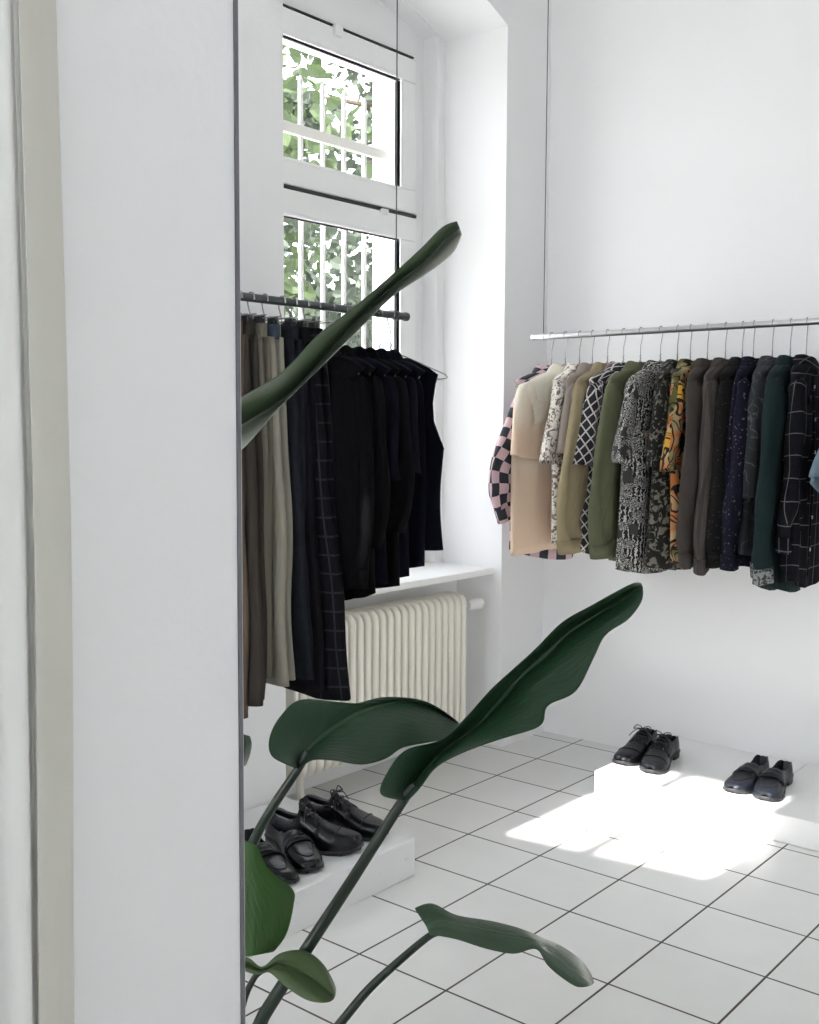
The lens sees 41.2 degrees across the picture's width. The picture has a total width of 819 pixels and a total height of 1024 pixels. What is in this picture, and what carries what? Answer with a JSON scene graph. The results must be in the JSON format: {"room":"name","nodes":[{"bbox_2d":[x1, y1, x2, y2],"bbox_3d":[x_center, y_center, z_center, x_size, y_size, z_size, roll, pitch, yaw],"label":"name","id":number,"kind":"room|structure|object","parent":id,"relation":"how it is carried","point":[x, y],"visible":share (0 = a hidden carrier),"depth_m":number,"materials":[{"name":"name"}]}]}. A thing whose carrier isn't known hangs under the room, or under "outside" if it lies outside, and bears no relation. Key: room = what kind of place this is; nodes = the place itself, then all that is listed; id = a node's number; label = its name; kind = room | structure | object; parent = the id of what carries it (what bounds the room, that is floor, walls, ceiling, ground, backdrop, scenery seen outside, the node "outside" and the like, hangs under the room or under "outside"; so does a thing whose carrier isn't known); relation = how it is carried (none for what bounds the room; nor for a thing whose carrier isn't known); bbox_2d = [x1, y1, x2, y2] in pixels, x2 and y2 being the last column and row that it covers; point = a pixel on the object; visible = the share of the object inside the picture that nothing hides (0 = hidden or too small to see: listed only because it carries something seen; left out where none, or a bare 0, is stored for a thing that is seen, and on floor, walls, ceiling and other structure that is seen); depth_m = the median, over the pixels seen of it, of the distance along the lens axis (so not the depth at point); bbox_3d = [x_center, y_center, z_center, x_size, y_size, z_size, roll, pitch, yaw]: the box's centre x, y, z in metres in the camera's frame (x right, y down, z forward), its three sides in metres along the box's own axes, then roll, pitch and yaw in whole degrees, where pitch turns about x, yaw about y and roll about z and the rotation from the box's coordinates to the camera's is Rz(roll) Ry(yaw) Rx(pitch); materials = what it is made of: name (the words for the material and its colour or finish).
{"room":"clothing store","nodes":[
{"label":"clothing store","id":0,"kind":"room"},
{"bbox_2d":[56,0,240,1023],"bbox_3d":[-1.212,-0.472,0.417,0.100,3.750,2.911,4,6,40],"label":"wall","id":1,"kind":"structure","parent":0,"point":[146,87],"depth_m":1.43,"materials":[{"name":"white paint"}]},
{"bbox_2d":[233,0,244,1023],"bbox_3d":[-0.277,-0.556,1.533,0.103,3.750,0.006,4,6,40],"label":"trim","id":2,"kind":"structure","parent":1,"relation":"attached to","point":[235,2],"depth_m":1.54,"materials":[{"name":"metal"}]},
{"bbox_2d":[283,0,423,362],"bbox_3d":[-1.736,-0.678,2.986,0.165,3.750,6.200,4,6,40],"label":"wall","id":3,"kind":"structure","parent":0,"point":[371,19],"depth_m":4.87,"materials":[{"name":"white paint"}]},
{"bbox_2d":[298,221,303,299],"bbox_3d":[-0.456,-1.035,4.490,0.024,0.318,0.029,4,6,40],"label":"bar","id":4,"kind":"object","parent":3,"relation":"in","point":[300,223],"depth_m":4.49,"materials":[{"name":"white metal"}]},
{"bbox_2d":[320,225,324,302],"bbox_3d":[-0.375,-1.042,4.587,0.024,0.317,0.025,4,6,40],"label":"bar","id":5,"kind":"object","parent":3,"relation":"in","point":[322,228],"depth_m":4.59,"materials":[{"name":"white metal"}]},
{"bbox_2d":[283,75,388,177],"bbox_3d":[-0.308,-1.617,4.618,0.024,0.337,0.642,4,6,40],"label":"window grille","id":6,"kind":"object","parent":3,"relation":"in","point":[322,137],"depth_m":4.59,"materials":[{"name":"white metal"}]},
{"bbox_2d":[341,229,345,304],"bbox_3d":[-0.292,-1.050,4.685,0.024,0.316,0.025,4,6,40],"label":"bar","id":7,"kind":"object","parent":3,"relation":"in","point":[343,232],"depth_m":4.69,"materials":[{"name":"white metal"}]},
{"bbox_2d":[283,3,416,359],"bbox_3d":[-0.347,-0.885,4.525,0.082,2.308,1.220,4,6,40],"label":"window","id":8,"kind":"structure","parent":3,"relation":"in","point":[313,193],"depth_m":4.65,"materials":[{"name":"white paint"}]},
{"bbox_2d":[362,234,365,299],"bbox_3d":[-0.209,-1.074,4.784,0.024,0.283,0.020,4,6,40],"label":"bar","id":9,"kind":"object","parent":3,"relation":"in","point":[363,235],"depth_m":4.79,"materials":[{"name":"white metal"}]},
{"bbox_2d":[286,580,456,795],"bbox_3d":[-1.615,0.808,2.996,0.170,0.785,6.200,4,6,40],"label":"wall","id":10,"kind":"structure","parent":0,"point":[338,771],"depth_m":4.59,"materials":[{"name":"white paint"}]},
{"bbox_2d":[372,562,493,594],"bbox_3d":[-0.186,0.291,4.498,0.373,0.029,1.321,4,6,40],"label":"window sill","id":11,"kind":"structure","parent":10,"relation":"on","point":[440,572],"depth_m":4.70,"materials":[{"name":"white stone"}]},
{"bbox_2d":[238,0,551,810],"bbox_3d":[-1.479,-0.660,2.773,0.337,3.750,6.200,4,6,40],"label":"wall","id":12,"kind":"structure","parent":0,"point":[496,50],"depth_m":4.84,"materials":[{"name":"white paint"}]},
{"bbox_2d":[499,725,542,746],"bbox_3d":[0.521,1.036,5.052,0.012,0.028,0.343,4,6,40],"label":"baseboard","id":13,"kind":"structure","parent":12,"relation":"attached to","point":[514,738],"depth_m":5.02,"materials":[{"name":"white paint"}]},
{"bbox_2d":[380,0,445,562],"bbox_3d":[-1.639,-1.070,2.875,0.083,2.950,6.200,4,6,40],"label":"wall","id":14,"kind":"structure","parent":0,"point":[434,89],"depth_m":4.92,"materials":[{"name":"white paint"}]},
{"bbox_2d":[245,731,818,1023],"bbox_3d":[0.455,1.399,1.409,5.800,0.120,6.350,4,6,40],"label":"floor","id":15,"kind":"structure","parent":0,"point":[672,919],"depth_m":3.26,"materials":[{"name":"tile"}]},
{"bbox_2d":[244,797,414,938],"bbox_3d":[-0.407,1.109,3.465,0.600,0.124,0.610,4,6,40],"label":"display platform","id":16,"kind":"object","parent":15,"relation":"on","point":[393,862],"visible":0.33,"depth_m":3.32,"materials":[{"name":"white paint"}]},
{"bbox_2d":[244,828,299,883],"bbox_3d":[-0.430,1.024,3.242,0.115,0.081,0.312,-2,5,-30],"label":"shoe","id":17,"kind":"object","parent":16,"relation":"on","point":[274,859],"visible":0.58,"depth_m":3.18,"materials":[{"name":"black leather"}]},
{"bbox_2d":[264,823,323,872],"bbox_3d":[-0.356,1.016,3.343,0.115,0.081,0.312,-2,5,-31],"label":"shoe","id":18,"kind":"object","parent":16,"relation":"on","point":[299,849],"visible":0.85,"depth_m":3.28,"materials":[{"name":"black leather"}]},
{"bbox_2d":[267,797,363,856],"bbox_3d":[-0.298,0.975,3.413,0.312,0.152,0.116,2,5,16],"label":"shoe","id":19,"kind":"object","parent":16,"relation":"on","point":[331,839],"visible":0.86,"depth_m":3.38,"materials":[{"name":"black leather"}]},
{"bbox_2d":[299,785,388,841],"bbox_3d":[-0.212,0.971,3.551,0.312,0.139,0.116,2,5,23],"label":"shoe","id":20,"kind":"object","parent":16,"relation":"on","point":[337,810],"visible":0.7,"depth_m":3.52,"materials":[{"name":"black leather"}]},
{"bbox_2d":[286,591,483,800],"bbox_3d":[-0.098,0.733,4.481,0.148,0.715,1.186,4,6,40],"label":"radiator","id":21,"kind":"object","parent":15,"relation":"on","point":[414,647],"visible":0.42,"depth_m":4.48,"materials":[{"name":"white metal"}]},
{"bbox_2d":[241,221,642,1023],"bbox_3d":[-0.054,0.359,2.062,1.188,1.846,0.597,0,5,-8],"label":"potted plant","id":22,"kind":"object","parent":15,"relation":"on","point":[373,730],"visible":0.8,"depth_m":2.06,"materials":[{"name":"green plant"}]},
{"bbox_2d":[594,738,806,831],"bbox_3d":[1.159,1.060,4.325,0.603,0.100,0.638,4,6,40],"label":"display platform","id":23,"kind":"object","parent":15,"relation":"on","point":[691,788],"visible":0.6,"depth_m":4.17,"materials":[{"name":"white paint"}]},
{"bbox_2d":[612,724,657,765],"bbox_3d":[0.932,0.938,4.443,0.115,0.124,0.312,4,6,36],"label":"shoe","id":24,"kind":"object","parent":23,"relation":"on","point":[631,753],"visible":0.84,"depth_m":4.38,"materials":[{"name":"black leather"}]},
{"bbox_2d":[639,730,679,773],"bbox_3d":[1.002,0.945,4.349,0.115,0.124,0.312,3,5,32],"label":"shoe","id":25,"kind":"object","parent":23,"relation":"on","point":[665,748],"visible":1,"depth_m":4.31,"materials":[{"name":"black leather"}]},
{"bbox_2d":[722,755,768,793],"bbox_3d":[1.283,0.987,4.114,0.116,0.081,0.312,4,6,38],"label":"shoe","id":26,"kind":"object","parent":23,"relation":"on","point":[742,780],"visible":0.94,"depth_m":4.05,"materials":[{"name":"black leather"}]},
{"bbox_2d":[743,764,818,851],"bbox_3d":[1.625,1.094,3.938,0.603,0.100,0.638,4,6,40],"label":"display platform","id":27,"kind":"object","parent":15,"relation":"on","point":[793,820],"visible":0.94,"depth_m":3.85,"materials":[{"name":"white paint"}]},
{"bbox_2d":[752,760,793,801],"bbox_3d":[1.354,0.993,4.047,0.115,0.081,0.312,3,5,34],"label":"shoe","id":28,"kind":"object","parent":27,"relation":"on","point":[771,784],"visible":1,"depth_m":3.99,"materials":[{"name":"black leather"}]},
{"bbox_2d":[554,362,592,454],"bbox_3d":[0.745,-0.234,4.467,0.113,0.746,0.528,4,6,38],"label":"shirt","id":29,"kind":"object","parent":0,"point":[584,367],"visible":0.2,"depth_m":4.27,"materials":[{"name":"beige fabric"}]},
{"bbox_2d":[556,362,607,554],"bbox_3d":[0.801,-0.223,4.423,0.127,0.762,0.612,5,6,45],"label":"shirt","id":30,"kind":"object","parent":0,"point":[572,487],"visible":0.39,"depth_m":4.24,"materials":[{"name":"fabric"}]},
{"bbox_2d":[573,361,624,557],"bbox_3d":[0.852,-0.208,4.385,0.544,0.784,0.133,-3,6,-37],"label":"shirt","id":31,"kind":"object","parent":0,"point":[593,399],"visible":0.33,"depth_m":4.22,"materials":[{"name":"black fabric"}]},
{"bbox_2d":[588,361,645,560],"bbox_3d":[0.909,-0.196,4.339,0.593,0.800,0.138,-4,6,-42],"label":"shirt","id":32,"kind":"object","parent":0,"point":[603,507],"visible":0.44,"depth_m":4.16,"materials":[{"name":"green fabric"}]},
{"bbox_2d":[542,0,818,765],"bbox_3d":[2.450,-0.709,3.630,5.800,3.750,0.150,4,6,40],"label":"wall","id":33,"kind":"structure","parent":0,"point":[684,158],"depth_m":4.59,"materials":[{"name":"white paint"}]},
{"bbox_3d":[0.798,-2.488,1.489,5.800,0.120,5.340,4,6,40],"label":"ceiling","id":34,"kind":"structure","parent":0,"visible":0},
{"bbox_2d":[240,0,409,320],"bbox_3d":[-0.405,-1.579,3.096,0.031,1.960,1.254,4,6,40],"label":"rail","id":35,"kind":"object","parent":34,"relation":"hanging from","point":[248,297],"visible":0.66,"depth_m":3.38,"materials":[{"name":"metal"}]},
{"bbox_2d":[241,313,256,320],"bbox_3d":[-0.509,-0.573,3.058,0.240,0.105,0.024,4,6,41],"label":"hanger","id":36,"kind":"object","parent":35,"relation":"hanging from","point":[241,313],"visible":0.07,"depth_m":3.00,"materials":[{"name":"metal"}]},
{"bbox_2d":[241,321,249,718],"bbox_3d":[-0.512,0.021,3.104,0.177,1.116,0.108,4,6,41],"label":"trousers","id":37,"kind":"object","parent":36,"relation":"hanging from","point":[246,616],"visible":0.21,"depth_m":3.07,"materials":[{"name":"fabric"}]},
{"bbox_2d":[240,290,266,321],"bbox_3d":[-0.483,-0.576,3.089,0.240,0.105,0.024,5,6,43],"label":"hanger","id":38,"kind":"object","parent":35,"relation":"hanging from","point":[248,318],"visible":0.31,"depth_m":3.06,"materials":[{"name":"metal"}]},
{"bbox_2d":[243,321,266,706],"bbox_3d":[-0.487,0.003,3.133,0.237,1.084,0.104,5,6,43],"label":"trousers","id":39,"kind":"object","parent":38,"relation":"hanging from","point":[253,451],"visible":0.38,"depth_m":3.07,"materials":[{"name":"brown fabric"}]},
{"bbox_2d":[247,291,280,322],"bbox_3d":[-0.454,-0.578,3.123,0.240,0.105,0.024,4,6,38],"label":"hanger","id":40,"kind":"object","parent":35,"relation":"hanging from","point":[259,319],"visible":0.4,"depth_m":3.10,"materials":[{"name":"metal"}]},
{"bbox_2d":[255,323,273,677],"bbox_3d":[-0.460,-0.035,3.162,0.197,1.014,0.095,4,6,38],"label":"trousers","id":41,"kind":"object","parent":40,"relation":"hanging from","point":[264,346],"visible":0.27,"depth_m":3.11,"materials":[{"name":"grey fabric"}]},
{"bbox_2d":[252,293,291,323],"bbox_3d":[-0.419,-0.581,3.165,0.240,0.105,0.024,5,6,44],"label":"hanger","id":42,"kind":"object","parent":35,"relation":"hanging from","point":[269,320],"visible":0.46,"depth_m":3.14,"materials":[{"name":"metal"}]},
{"bbox_2d":[266,324,295,686],"bbox_3d":[-0.424,-0.023,3.207,0.257,1.044,0.099,5,6,44],"label":"trousers","id":43,"kind":"object","parent":42,"relation":"hanging from","point":[282,519],"visible":0.44,"depth_m":3.14,"materials":[{"name":"beige fabric"}]},
{"bbox_2d":[278,296,311,325],"bbox_3d":[-0.376,-0.585,3.216,0.240,0.105,0.024,4,6,39],"label":"hanger","id":44,"kind":"object","parent":35,"relation":"hanging from","point":[288,322],"visible":0.57,"depth_m":3.19,"materials":[{"name":"metal"}]},
{"bbox_2d":[281,326,313,679],"bbox_3d":[-0.374,-0.029,3.266,0.257,1.041,0.108,4,6,39],"label":"trousers","id":45,"kind":"object","parent":44,"relation":"hanging from","point":[302,633],"visible":0.34,"depth_m":3.19,"materials":[{"name":"black fabric"}]},
{"bbox_2d":[279,297,322,326],"bbox_3d":[-0.345,-0.588,3.254,0.240,0.105,0.024,4,6,41],"label":"hanger","id":46,"kind":"object","parent":35,"relation":"hanging from","point":[299,323],"visible":0.41,"depth_m":3.23,"materials":[{"name":"metal"}]},
{"bbox_2d":[287,327,324,692],"bbox_3d":[-0.345,-0.009,3.303,0.267,1.086,0.104,4,6,41],"label":"trousers","id":47,"kind":"object","parent":46,"relation":"hanging from","point":[317,685],"visible":0.33,"depth_m":3.23,"materials":[{"name":"black fabric"}]},
{"bbox_2d":[296,299,332,327],"bbox_3d":[-0.312,-0.591,3.292,0.240,0.105,0.024,5,6,44],"label":"hanger","id":48,"kind":"object","parent":35,"relation":"hanging from","point":[313,324],"visible":0.4,"depth_m":3.26,"materials":[{"name":"metal"}]},
{"bbox_2d":[284,328,350,700],"bbox_3d":[-0.312,0.002,3.343,0.397,1.114,0.096,5,6,44],"label":"trousers","id":49,"kind":"object","parent":48,"relation":"hanging from","point":[337,688],"visible":0.31,"depth_m":3.25,"materials":[{"name":"black fabric"}]},
{"bbox_2d":[366,322,406,377],"bbox_3d":[-0.134,-0.543,3.511,0.343,0.233,0.004,4,6,43],"label":"clothes hanger","id":50,"kind":"object","parent":35,"relation":"hanging from","point":[366,322],"visible":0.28,"depth_m":3.51,"materials":[{"name":"metal"}]},
{"bbox_2d":[376,348,420,577],"bbox_3d":[-0.132,-0.149,3.546,0.444,0.754,0.127,5,6,43],"label":"shirt","id":51,"kind":"object","parent":50,"relation":"hanging from","point":[411,383],"visible":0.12,"depth_m":3.40,"materials":[{"name":"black fabric"}]},
{"bbox_2d":[377,308,419,377],"bbox_3d":[-0.097,-0.546,3.556,0.343,0.233,0.004,4,6,40],"label":"clothes hanger","id":52,"kind":"object","parent":35,"relation":"hanging from","point":[380,308],"visible":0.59,"depth_m":3.55,"materials":[{"name":"metal"}]},
{"bbox_2d":[388,349,425,567],"bbox_3d":[-0.096,-0.170,3.588,0.389,0.720,0.128,4,6,40],"label":"shirt","id":53,"kind":"object","parent":52,"relation":"hanging from","point":[417,519],"visible":0.22,"depth_m":3.48,"materials":[{"name":"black fabric"}]},
{"bbox_2d":[387,310,447,379],"bbox_3d":[-0.061,-0.549,3.598,0.463,0.233,0.004,4,6,37],"label":"clothes hanger","id":54,"kind":"object","parent":35,"relation":"hanging from","point":[390,343],"visible":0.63,"depth_m":3.56,"materials":[{"name":"metal"}]},
{"bbox_2d":[403,358,443,550],"bbox_3d":[-0.062,-0.196,3.627,0.437,0.620,0.105,4,6,37],"label":"vest","id":55,"kind":"object","parent":54,"relation":"hanging from","point":[434,447],"visible":0.26,"depth_m":3.50,"materials":[{"name":"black fabric"}]},
{"bbox_2d":[530,0,818,340],"bbox_3d":[1.371,-1.635,3.842,2.204,1.948,0.031,4,6,40],"label":"rail","id":56,"kind":"object","parent":34,"relation":"hanging from","point":[543,336],"visible":1,"depth_m":4.25,"materials":[{"name":"metal"}]},
{"bbox_2d":[516,332,554,386],"bbox_3d":[0.595,-0.635,4.566,0.368,0.233,0.004,-2,5,-31],"label":"clothes hanger","id":57,"kind":"object","parent":56,"relation":"hanging from","point":[551,332],"visible":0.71,"depth_m":4.56,"materials":[{"name":"metal"}]},
{"bbox_2d":[488,364,572,559],"bbox_3d":[0.593,-0.209,4.599,0.639,0.818,0.123,-2,5,-31],"label":"shirt","id":58,"kind":"object","parent":57,"relation":"hanging from","point":[499,484],"visible":0.14,"depth_m":4.45,"materials":[{"name":"multicoloured fabric"}]},
{"bbox_2d":[562,331,567,365],"bbox_3d":[0.647,-0.631,4.522,0.368,0.233,0.004,-3,6,-35],"label":"clothes hanger","id":59,"kind":"object","parent":56,"relation":"hanging from","point":[565,331],"visible":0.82,"depth_m":4.52,"materials":[{"name":"metal"}]},
{"bbox_2d":[510,364,565,555],"bbox_3d":[0.649,-0.219,4.550,0.592,0.790,0.147,-3,6,-35],"label":"shirt","id":60,"kind":"object","parent":59,"relation":"hanging from","point":[531,480],"visible":0.38,"depth_m":4.43,"materials":[{"name":"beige fabric"}]},
{"bbox_2d":[577,331,581,364],"bbox_3d":[0.699,-0.628,4.480,0.004,0.233,0.368,4,6,40],"label":"clothes hanger","id":61,"kind":"object","parent":56,"relation":"hanging from","point":[579,331],"visible":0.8,"depth_m":4.48,"materials":[{"name":"metal"}]},
{"bbox_2d":[539,363,579,545],"bbox_3d":[0.699,-0.229,4.508,0.135,0.765,0.548,4,6,40],"label":"shirt","id":62,"kind":"object","parent":61,"relation":"hanging from","point":[549,442],"visible":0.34,"depth_m":4.33,"materials":[{"name":"white fabric"}]},
{"bbox_2d":[591,330,594,363],"bbox_3d":[0.745,-0.624,4.441,0.004,0.233,0.368,4,6,39],"label":"clothes hanger","id":63,"kind":"object","parent":56,"relation":"hanging from","point":[592,330],"visible":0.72,"depth_m":4.44,"materials":[{"name":"metal"}]},
{"bbox_2d":[605,329,609,363],"bbox_3d":[0.798,-0.621,4.397,0.368,0.233,0.004,-4,6,-44],"label":"clothes hanger","id":64,"kind":"object","parent":56,"relation":"hanging from","point":[607,329],"visible":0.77,"depth_m":4.39,"materials":[{"name":"metal"}]},
{"bbox_2d":[620,328,625,363],"bbox_3d":[0.854,-0.617,4.351,0.368,0.233,0.004,-3,6,-37],"label":"clothes hanger","id":65,"kind":"object","parent":56,"relation":"hanging from","point":[623,328],"visible":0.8,"depth_m":4.35,"materials":[{"name":"metal"}]},
{"bbox_2d":[637,327,643,363],"bbox_3d":[0.911,-0.613,4.303,0.368,0.233,0.004,-4,6,-42],"label":"clothes hanger","id":66,"kind":"object","parent":56,"relation":"hanging from","point":[640,327],"visible":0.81,"depth_m":4.30,"materials":[{"name":"metal"}]},
{"bbox_2d":[658,326,663,363],"bbox_3d":[0.978,-0.608,4.248,0.368,0.233,0.004,-4,6,-43],"label":"clothes hanger","id":67,"kind":"object","parent":56,"relation":"hanging from","point":[660,326],"visible":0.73,"depth_m":4.25,"materials":[{"name":"metal"}]},
{"bbox_2d":[611,360,666,573],"bbox_3d":[0.976,-0.180,4.282,0.574,0.823,0.134,-4,6,-43],"label":"shirt","id":68,"kind":"object","parent":67,"relation":"hanging from","point":[628,450],"visible":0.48,"depth_m":4.13,"materials":[{"name":"grey fabric"}]},
{"bbox_2d":[676,325,679,360],"bbox_3d":[1.033,-0.604,4.202,0.004,0.233,0.368,3,6,35],"label":"clothes hanger","id":69,"kind":"object","parent":56,"relation":"hanging from","point":[677,325],"visible":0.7,"depth_m":4.20,"materials":[{"name":"metal"}]},
{"bbox_2d":[645,359,692,569],"bbox_3d":[1.027,-0.179,4.238,0.129,0.818,0.524,3,5,32],"label":"shirt","id":70,"kind":"object","parent":69,"relation":"hanging from","point":[658,536],"visible":0.35,"depth_m":4.07,"materials":[{"name":"fabric"}]},
{"bbox_2d":[689,324,691,359],"bbox_3d":[1.074,-0.601,4.168,0.004,0.233,0.368,3,5,31],"label":"clothes hanger","id":71,"kind":"object","parent":56,"relation":"hanging from","point":[690,324],"visible":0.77,"depth_m":4.17,"materials":[{"name":"metal"}]},
{"bbox_2d":[659,359,694,562],"bbox_3d":[1.076,-0.196,4.197,0.130,0.776,0.542,3,5,31],"label":"shirt","id":72,"kind":"object","parent":71,"relation":"hanging from","point":[674,440],"visible":0.4,"depth_m":4.01,"materials":[{"name":"multicoloured fabric"}]},
{"bbox_2d":[706,323,708,359],"bbox_3d":[1.127,-0.597,4.124,0.004,0.233,0.368,3,5,32],"label":"clothes hanger","id":73,"kind":"object","parent":56,"relation":"hanging from","point":[707,323],"visible":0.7,"depth_m":4.12,"materials":[{"name":"metal"}]},
{"bbox_2d":[676,358,711,568],"bbox_3d":[1.130,-0.185,4.156,0.124,0.791,0.551,3,5,32],"label":"shirt","id":74,"kind":"object","parent":73,"relation":"hanging from","point":[688,487],"visible":0.44,"depth_m":3.94,"materials":[{"name":"brown fabric"}]},
{"bbox_2d":[724,322,727,358],"bbox_3d":[1.182,-0.593,4.079,0.004,0.233,0.368,3,6,35],"label":"clothes hanger","id":75,"kind":"object","parent":56,"relation":"hanging from","point":[725,322],"visible":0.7,"depth_m":4.08,"materials":[{"name":"metal"}]},
{"bbox_2d":[693,357,728,575],"bbox_3d":[1.180,-0.180,4.111,0.117,0.794,0.528,4,6,35],"label":"shirt","id":76,"kind":"object","parent":75,"relation":"hanging from","point":[710,386],"visible":0.3,"depth_m":3.90,"materials":[{"name":"fabric"}]},
{"bbox_2d":[741,321,744,357],"bbox_3d":[1.232,-0.590,4.036,0.004,0.233,0.368,4,6,37],"label":"clothes hanger","id":77,"kind":"object","parent":56,"relation":"hanging from","point":[742,321],"visible":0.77,"depth_m":4.03,"materials":[{"name":"metal"}]},
{"bbox_2d":[706,357,741,568],"bbox_3d":[1.229,-0.191,4.069,0.134,0.764,0.511,4,6,37],"label":"shirt","id":78,"kind":"object","parent":77,"relation":"hanging from","point":[727,376],"visible":0.28,"depth_m":3.88,"materials":[{"name":"black fabric"}]},
{"bbox_2d":[753,320,754,356],"bbox_3d":[1.265,-0.588,4.010,0.004,0.233,0.368,3,5,32],"label":"clothes hanger","id":79,"kind":"object","parent":56,"relation":"hanging from","point":[754,320],"visible":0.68,"depth_m":4.01,"materials":[{"name":"metal"}]},
{"bbox_2d":[719,356,758,571],"bbox_3d":[1.270,-0.183,4.038,0.122,0.775,0.592,3,5,32],"label":"shirt","id":80,"kind":"object","parent":79,"relation":"hanging from","point":[732,508],"visible":0.4,"depth_m":3.82,"materials":[{"name":"fabric"}]},
{"bbox_2d":[771,319,774,356],"bbox_3d":[1.319,-0.584,3.964,0.004,0.233,0.368,3,5,34],"label":"clothes hanger","id":81,"kind":"object","parent":56,"relation":"hanging from","point":[773,319],"visible":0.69,"depth_m":3.96,"materials":[{"name":"metal"}]},
{"bbox_2d":[738,355,776,555],"bbox_3d":[1.314,-0.208,3.997,0.135,0.719,0.548,3,5,34],"label":"shirt","id":82,"kind":"object","parent":81,"relation":"hanging from","point":[765,363],"visible":0.33,"depth_m":3.79,"materials":[{"name":"black fabric"}]},
{"bbox_2d":[789,318,792,356],"bbox_3d":[1.370,-0.580,3.922,0.004,0.233,0.368,4,6,37],"label":"clothes hanger","id":83,"kind":"object","parent":56,"relation":"hanging from","point":[790,318],"visible":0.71,"depth_m":3.92,"materials":[{"name":"metal"}]},
{"bbox_2d":[750,355,799,592],"bbox_3d":[1.369,-0.137,3.960,0.125,0.854,0.615,4,6,37],"label":"shirt","id":84,"kind":"object","parent":83,"relation":"hanging from","point":[764,562],"visible":0.51,"depth_m":3.74,"materials":[{"name":"teal fabric"}]},
{"bbox_2d":[806,317,807,354],"bbox_3d":[1.414,-0.577,3.885,0.004,0.233,0.368,3,5,31],"label":"clothes hanger","id":85,"kind":"object","parent":56,"relation":"hanging from","point":[807,317],"visible":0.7,"depth_m":3.88,"materials":[{"name":"metal"}]},
{"bbox_2d":[774,354,818,587],"bbox_3d":[1.410,-0.144,3.920,0.125,0.833,0.501,3,5,30],"label":"shirt","id":86,"kind":"object","parent":85,"relation":"hanging from","point":[797,536],"visible":0.98,"depth_m":3.75,"materials":[{"name":"black fabric"}]},
{"bbox_3d":[-0.582,-2.359,0.850,0.110,0.050,0.800,4,6,40],"label":"trim","id":87,"kind":"structure","parent":34,"relation":"attached to","visible":0},
{"bbox_2d":[0,0,73,1023],"bbox_3d":[-0.459,-0.507,1.132,0.080,3.643,0.292,3,5,34],"label":"door frame","id":88,"kind":"structure","parent":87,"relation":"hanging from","point":[37,898],"depth_m":1.22,"materials":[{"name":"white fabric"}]},
{"label":"outside","id":89,"kind":"structure","parent":0,"visible":0},
{"bbox_3d":[-5.533,0.639,15.529,21.300,0.100,24.000,4,6,40],"label":"ground","id":90,"kind":"structure","parent":89,"visible":0},
{"bbox_2d":[283,45,372,320],"bbox_3d":[-1.807,-2.134,9.295,3.483,6.462,3.880,1,5,7],"label":"tree","id":91,"kind":"object","parent":90,"relation":"on","point":[314,70],"visible":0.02,"depth_m":8.34,"materials":[{"name":"green plant"}]},
{"bbox_2d":[283,78,372,347],"bbox_3d":[-2.494,-2.798,15.384,5.785,6.816,5.289,1,5,4],"label":"tree","id":92,"kind":"object","parent":90,"relation":"on","point":[334,260],"visible":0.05,"depth_m":15.72,"materials":[{"name":"green plant"}]},
{"bbox_2d":[284,47,372,347],"bbox_3d":[0.025,-3.469,11.443,5.088,8.800,4.151,2,5,23],"label":"tree","id":93,"kind":"object","parent":90,"relation":"on","point":[352,76],"visible":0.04,"depth_m":11.08,"materials":[{"name":"green plant"}]},
{"label":"clothes hanger","id":94,"kind":"object","parent":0,"visible":0},
{"bbox_2d":[327,349,373,589],"bbox_3d":[-0.283,-0.131,3.368,0.451,0.764,0.126,4,6,40],"label":"jacket","id":95,"kind":"object","parent":94,"relation":"hanging from","point":[350,395],"visible":0.42,"depth_m":3.24,"materials":[{"name":"black fabric"}]},
{"label":"clothes hanger","id":96,"kind":"object","parent":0,"visible":0},
{"bbox_2d":[808,449,818,491],"bbox_3d":[1.581,-0.195,3.771,0.717,0.705,0.126,-4,6,-42],"label":"shirt","id":97,"kind":"object","parent":96,"relation":"hanging from","point":[814,471],"visible":1,"depth_m":3.56,"materials":[{"name":"blue fabric"}]},
{"label":"clothes hanger","id":98,"kind":"object","parent":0,"visible":0},
{"bbox_2d":[340,345,389,599],"bbox_3d":[-0.244,-0.120,3.414,0.449,0.793,0.122,5,6,43],"label":"shirt","id":99,"kind":"object","parent":98,"relation":"hanging from","point":[381,470],"visible":0.16,"depth_m":3.28,"materials":[{"name":"black fabric"}]},
{"label":"clothes hanger","id":100,"kind":"object","parent":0,"visible":0},
{"bbox_2d":[352,346,400,585],"bbox_3d":[-0.206,-0.137,3.461,0.442,0.766,0.117,4,6,40],"label":"shirt","id":101,"kind":"object","parent":100,"relation":"hanging from","point":[389,384],"visible":0.19,"depth_m":3.33,"materials":[{"name":"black fabric"}]},
{"label":"clothes hanger","id":102,"kind":"object","parent":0,"visible":0},
{"bbox_2d":[365,347,414,588],"bbox_3d":[-0.173,-0.137,3.498,0.445,0.773,0.120,5,6,43],"label":"shirt","id":103,"kind":"object","parent":102,"relation":"hanging from","point":[401,492],"visible":0.25,"depth_m":3.37,"materials":[{"name":"black fabric"}]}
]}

